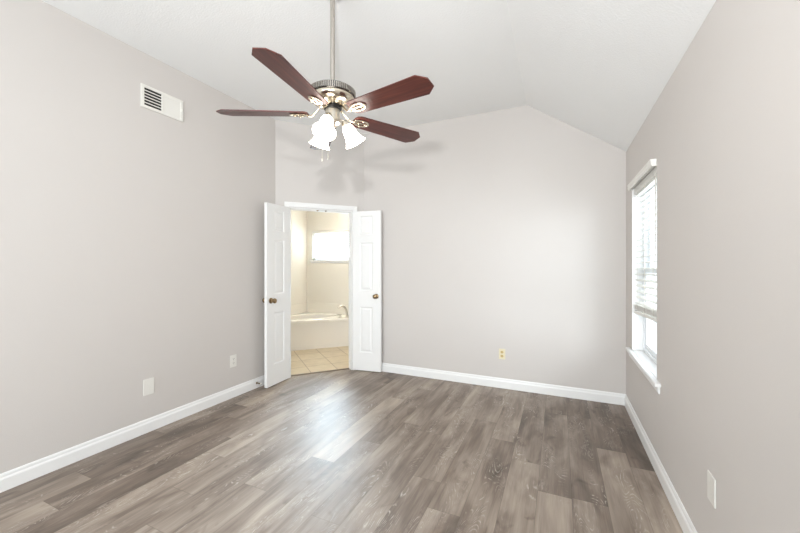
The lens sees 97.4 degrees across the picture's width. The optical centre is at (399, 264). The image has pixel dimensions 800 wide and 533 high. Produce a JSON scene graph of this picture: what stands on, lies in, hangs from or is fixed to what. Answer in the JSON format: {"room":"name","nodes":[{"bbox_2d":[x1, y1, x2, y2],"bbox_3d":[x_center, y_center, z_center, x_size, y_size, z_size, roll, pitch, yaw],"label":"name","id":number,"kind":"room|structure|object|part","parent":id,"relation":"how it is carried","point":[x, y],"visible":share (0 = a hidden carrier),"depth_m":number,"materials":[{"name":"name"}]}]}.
{"room":"empty bedroom","nodes":[
{"label":"empty bedroom","id":0,"kind":"room"},
{"bbox_2d":[0,0,274,473],"bbox_3d":[-2.566,-0.169,1.672,0.120,2.987,5.332,0,0,24],"label":"wall","id":1,"kind":"structure","parent":0,"point":[132,234],"depth_m":2.55,"materials":[{"name":"beige paint"}]},
{"bbox_2d":[0,375,263,492],"bbox_3d":[-2.513,1.272,1.624,0.014,0.105,5.287,0,0,24],"label":"baseboard","id":2,"kind":"structure","parent":1,"relation":"attached to","point":[12,478],"depth_m":2.55,"materials":[{"name":"white wood"}]},
{"bbox_2d":[143,377,153,395],"bbox_3d":[-1.992,0.968,2.787,0.007,0.128,0.080,0,0,24],"label":"blank cover plate","id":3,"kind":"object","parent":1,"relation":"attached to","point":[148,384],"visible":1,"depth_m":2.78,"materials":[{"name":"white plastic"}]},
{"bbox_2d":[141,83,182,121],"bbox_3d":[-1.941,-1.321,2.882,0.020,0.180,0.336,0,0,24],"label":"air vent","id":4,"kind":"object","parent":1,"relation":"in","point":[153,99],"visible":1,"depth_m":2.87,"materials":[{"name":"white plastic"}]},
{"bbox_3d":[-1.916,-1.321,2.951,0.006,0.136,0.142,0,0,24],"label":"damper panel","id":5,"kind":"part","parent":4,"relation":"part of","materials":[{"name":"white plastic"}]},
{"bbox_2d":[230,354,236,367],"bbox_3d":[-1.663,0.963,3.509,0.010,0.122,0.076,0,0,24],"label":"wall outlet","id":6,"kind":"object","parent":1,"relation":"attached to","point":[233,358],"visible":1,"depth_m":3.51,"materials":[{"name":"white plastic"}]},
{"bbox_2d":[291,210,306,314],"bbox_3d":[-2.346,0.105,5.150,0.120,2.440,3.090,0,0,24],"label":"wall","id":7,"kind":"structure","parent":0,"point":[298,218],"depth_m":6.22,"materials":[{"name":"beige paint"}]},
{"bbox_2d":[275,120,363,369],"bbox_3d":[-0.965,-0.169,4.313,1.168,2.987,0.120,0,0,-24],"label":"wall","id":8,"kind":"structure","parent":0,"point":[301,175],"depth_m":4.21,"materials":[{"name":"beige paint"}]},
{"bbox_2d":[262,202,290,387],"bbox_3d":[-1.358,0.327,3.917,0.171,1.973,0.385,0,0,21],"label":"door","id":9,"kind":"structure","parent":8,"relation":"in","point":[277,223],"depth_m":3.87,"materials":[{"name":"white wood"}]},
{"bbox_3d":[-1.358,0.390,3.773,0.068,0.062,0.062,0,0,21],"label":"knob","id":10,"kind":"part","parent":9,"relation":"part of","materials":[{"name":"gold metal"}]},
{"bbox_2d":[291,368,348,375],"bbox_3d":[-0.972,1.321,4.318,0.731,0.009,0.035,0,0,-24],"label":"trim","id":11,"kind":"structure","parent":8,"relation":"attached to","point":[343,368],"depth_m":4.30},
{"bbox_2d":[284,201,356,377],"bbox_3d":[-0.969,0.298,4.311,0.874,2.053,0.160,0,0,-24],"label":"trim","id":12,"kind":"structure","parent":8,"relation":"attached to","point":[293,205],"depth_m":4.36,"materials":[{"name":"white wood"}]},
{"bbox_3d":[-0.969,0.298,4.311,0.874,2.053,0.160,0,0,-24],"label":"casing","id":13,"kind":"part","parent":12,"relation":"part of","materials":[{"name":"white wood"}]},
{"bbox_2d":[351,210,381,371],"bbox_3d":[-0.415,0.327,4.358,0.385,1.973,0.171,0,0,17],"label":"door","id":14,"kind":"structure","parent":8,"relation":"in","point":[367,225],"depth_m":4.34,"materials":[{"name":"white wood"}]},
{"bbox_2d":[291,302,348,314],"bbox_3d":[-1.278,0.776,5.424,1.600,0.173,1.470,0,0,24],"label":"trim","id":15,"kind":"structure","parent":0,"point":[307,306],"depth_m":6.23,"materials":[{"name":"beige tile"}]},
{"bbox_2d":[291,346,348,374],"bbox_3d":[-1.016,1.321,4.548,2.800,0.001,2.850,0,0,24],"label":"floor","id":16,"kind":"structure","parent":0,"point":[332,358],"depth_m":4.88,"materials":[{"name":"beige tile"}]},
{"bbox_2d":[291,305,348,350],"bbox_3d":[-1.381,0.991,5.467,1.364,0.660,1.464,0,0,24],"label":"bathtub","id":17,"kind":"object","parent":16,"relation":"on","point":[309,330],"visible":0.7,"depth_m":5.57,"materials":[{"name":"white ceramic"}]},
{"bbox_3d":[-1.391,1.115,5.491,1.881,0.411,0.028,0,0,-23],"label":"apron panel","id":18,"kind":"part","parent":17,"relation":"part of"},
{"bbox_2d":[337,305,347,317],"bbox_3d":[-0.930,0.763,5.726,0.191,0.204,0.063,0,0,-21],"label":"faucet","id":19,"kind":"object","parent":17,"relation":"on","point":[338,307],"depth_m":5.73,"materials":[{"name":"silver metal"}]},
{"bbox_2d":[307,211,348,314],"bbox_3d":[-0.349,0.105,5.876,2.920,2.440,0.120,0,0,24],"label":"wall","id":20,"kind":"structure","parent":0,"point":[326,282],"depth_m":6.24,"materials":[{"name":"beige paint"}]},
{"bbox_2d":[310,234,348,262],"bbox_3d":[-1.097,-0.315,6.189,1.120,0.580,0.125,0,0,24],"label":"window","id":21,"kind":"structure","parent":20,"relation":"in","point":[315,235],"depth_m":6.28,"materials":[{"name":"white plastic"}]},
{"bbox_2d":[312,230,348,258],"bbox_3d":[-1.104,-0.348,6.173,1.048,0.506,0.051,0,0,24],"label":"window blind","id":22,"kind":"object","parent":21,"relation":"attached to","point":[328,231],"visible":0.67,"depth_m":6.21,"materials":[{"name":"white plastic"}]},
{"bbox_3d":[-1.104,-0.578,6.173,1.048,0.046,0.050,0,0,24],"label":"head rail","id":23,"kind":"part","parent":22,"relation":"part of","materials":[{"name":"white plastic"}]},
{"bbox_3d":[-1.104,-0.104,6.174,1.040,0.018,0.044,0,0,24],"label":"rail","id":24,"kind":"part","parent":22,"relation":"part of","materials":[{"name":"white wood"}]},
{"bbox_2d":[0,369,682,532],"bbox_3d":[-0.741,1.325,1.263,3.542,0.001,6.091,0,0,24],"label":"floor","id":25,"kind":"structure","parent":0,"point":[348,450],"depth_m":2.27,"materials":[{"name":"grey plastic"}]},
{"bbox_2d":[42,0,715,151],"bbox_3d":[-0.723,-1.356,1.255,3.822,0.812,6.331,0,0,24],"label":"ceiling","id":26,"kind":"structure","parent":0,"point":[599,68],"depth_m":2.52,"materials":[{"name":"white paint"}]},
{"bbox_2d":[216,0,433,161],"bbox_3d":[-0.386,-1.127,2.037,1.260,1.068,1.257,0,0,24],"label":"ceiling fan","id":27,"kind":"object","parent":26,"relation":"hanging from","point":[333,96],"visible":1,"depth_m":1.97,"materials":[{"name":"brown wood"}]},
{"bbox_3d":[-0.798,-0.885,2.058,0.520,0.006,0.150,0,11,-2],"label":"blade","id":28,"kind":"part","parent":27,"relation":"part of","materials":[{"name":"brown wood"}]},
{"bbox_3d":[-0.507,-0.885,1.688,0.150,0.006,0.520,11,3,16],"label":"blade","id":29,"kind":"part","parent":27,"relation":"part of","materials":[{"name":"brown wood"}]},
{"bbox_3d":[-0.496,-0.770,2.168,0.127,0.145,0.127,0,0,0],"label":"lamp shade","id":30,"kind":"part","parent":27,"relation":"part of","materials":[{"name":"white glass"}]},
{"bbox_3d":[-0.533,-0.885,2.450,0.150,0.006,0.520,-12,4,-19],"label":"blade","id":31,"kind":"part","parent":27,"relation":"part of","materials":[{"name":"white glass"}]},
{"bbox_3d":[-0.417,-0.770,1.938,0.127,0.145,0.127,0,0,-38],"label":"lamp shade","id":32,"kind":"part","parent":27,"relation":"part of","materials":[{"name":"white glass"}]},
{"bbox_3d":[-0.413,-0.786,1.967,0.048,0.061,0.052,0,0,24],"label":"bulb","id":33,"kind":"part","parent":27,"relation":"part of","materials":[{"name":"white glass"}]},
{"bbox_3d":[-0.398,-0.957,2.073,0.256,0.051,0.256,0,0,24],"label":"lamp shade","id":34,"kind":"part","parent":27,"relation":"part of","materials":[{"name":"silver metal"}]},
{"bbox_3d":[-0.337,-0.838,2.091,0.089,0.055,0.051,0,0,-30],"label":"lamp arm","id":35,"kind":"part","parent":27,"relation":"part of","materials":[{"name":"silver metal"}]},
{"bbox_3d":[-0.270,-0.770,2.120,0.127,0.145,0.127,0,0,24],"label":"lamp shade","id":36,"kind":"part","parent":27,"relation":"part of","materials":[{"name":"white glass"}]},
{"bbox_3d":[-0.084,-0.885,2.321,0.520,0.006,0.150,0,-11,-38],"label":"blade","id":37,"kind":"part","parent":27,"relation":"part of","materials":[{"name":"brown wood"}]},
{"bbox_3d":[-0.066,-0.885,1.851,0.520,0.006,0.150,0,-11,34],"label":"blade","id":38,"kind":"part","parent":27,"relation":"part of","materials":[{"name":"brown wood"}]},
{"bbox_2d":[364,105,625,393],"bbox_3d":[0.859,-0.169,3.948,2.838,2.987,0.120,0,0,24],"label":"wall","id":39,"kind":"structure","parent":0,"point":[505,229],"depth_m":3.77,"materials":[{"name":"beige paint"}]},
{"bbox_2d":[499,349,504,359],"bbox_3d":[1.094,0.961,3.770,0.066,0.112,0.010,0,0,24],"label":"wall outlet","id":40,"kind":"object","parent":39,"relation":"attached to","point":[501,351],"visible":1,"depth_m":3.77,"materials":[{"name":"beige plastic"}]},
{"bbox_2d":[382,363,625,404],"bbox_3d":[0.831,1.272,3.886,2.838,0.105,0.014,0,0,24],"label":"baseboard","id":41,"kind":"structure","parent":39,"relation":"attached to","point":[541,388],"depth_m":3.72,"materials":[{"name":"white wood"}]},
{"bbox_2d":[626,0,799,532],"bbox_3d":[0.970,0.133,0.555,0.160,2.385,6.211,0,0,24],"label":"wall","id":42,"kind":"structure","parent":0,"point":[723,132],"depth_m":1.32,"materials":[{"name":"beige paint"}]},
{"bbox_2d":[625,166,660,393],"bbox_3d":[1.884,0.075,2.630,0.184,1.470,1.065,0,0,24],"label":"window","id":43,"kind":"structure","parent":42,"relation":"in","point":[642,327],"depth_m":2.97,"materials":[{"name":"white plastic"}]},
{"bbox_2d":[627,159,656,322],"bbox_3d":[1.845,-0.134,2.647,0.102,1.101,0.841,0,0,24],"label":"window blind","id":44,"kind":"object","parent":43,"relation":"attached to","point":[646,310],"visible":0.73,"depth_m":2.63,"materials":[{"name":"white plastic"}]},
{"bbox_3d":[1.842,-0.113,2.649,0.002,0.985,0.002,0,0,24],"label":"ladder cord","id":45,"kind":"part","parent":44,"relation":"part of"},
{"bbox_3d":[1.867,-0.625,2.637,0.053,0.056,0.829,0,0,24],"label":"head rail","id":46,"kind":"part","parent":44,"relation":"part of","materials":[{"name":"white plastic"}]},
{"bbox_3d":[1.866,0.388,2.638,0.052,0.024,0.821,0,-2,24],"label":"rail","id":47,"kind":"part","parent":44,"relation":"part of","materials":[{"name":"white plastic"}]},
{"bbox_3d":[1.936,0.037,2.606,0.070,1.395,0.845,0,0,24],"label":"frame","id":48,"kind":"part","parent":43,"relation":"part of","materials":[{"name":"white plastic"}]},
{"bbox_3d":[1.923,0.367,2.612,0.024,0.675,0.775,0,0,24],"label":"sash","id":49,"kind":"part","parent":43,"relation":"part of","materials":[{"name":"white plastic"}]},
{"bbox_3d":[1.946,-0.278,2.602,0.024,0.695,0.775,0,0,24],"label":"sash","id":50,"kind":"part","parent":43,"relation":"part of","materials":[{"name":"white plastic"}]},
{"bbox_2d":[624,395,696,532],"bbox_3d":[0.862,1.272,0.530,0.014,0.105,6.076,0,0,24],"label":"baseboard","id":51,"kind":"structure","parent":42,"relation":"attached to","point":[681,514],"depth_m":2.09,"materials":[{"name":"white wood"}]},
{"bbox_2d":[707,470,715,508],"bbox_3d":[1.281,0.923,1.447,0.007,0.118,0.078,0,0,24],"label":"blank cover plate","id":52,"kind":"object","parent":42,"relation":"attached to","point":[711,481],"visible":1,"depth_m":1.44,"materials":[{"name":"white plastic"}]},
{"label":"outside","id":53,"kind":"structure","parent":0,"visible":0},
{"bbox_2d":[654,322,656,350],"bbox_3d":[8.783,1.650,1.515,13.245,0.050,22.000,0,0,24],"label":"ground","id":54,"kind":"structure","parent":53,"point":[655,323],"depth_m":7.93,"materials":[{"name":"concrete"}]}
]}

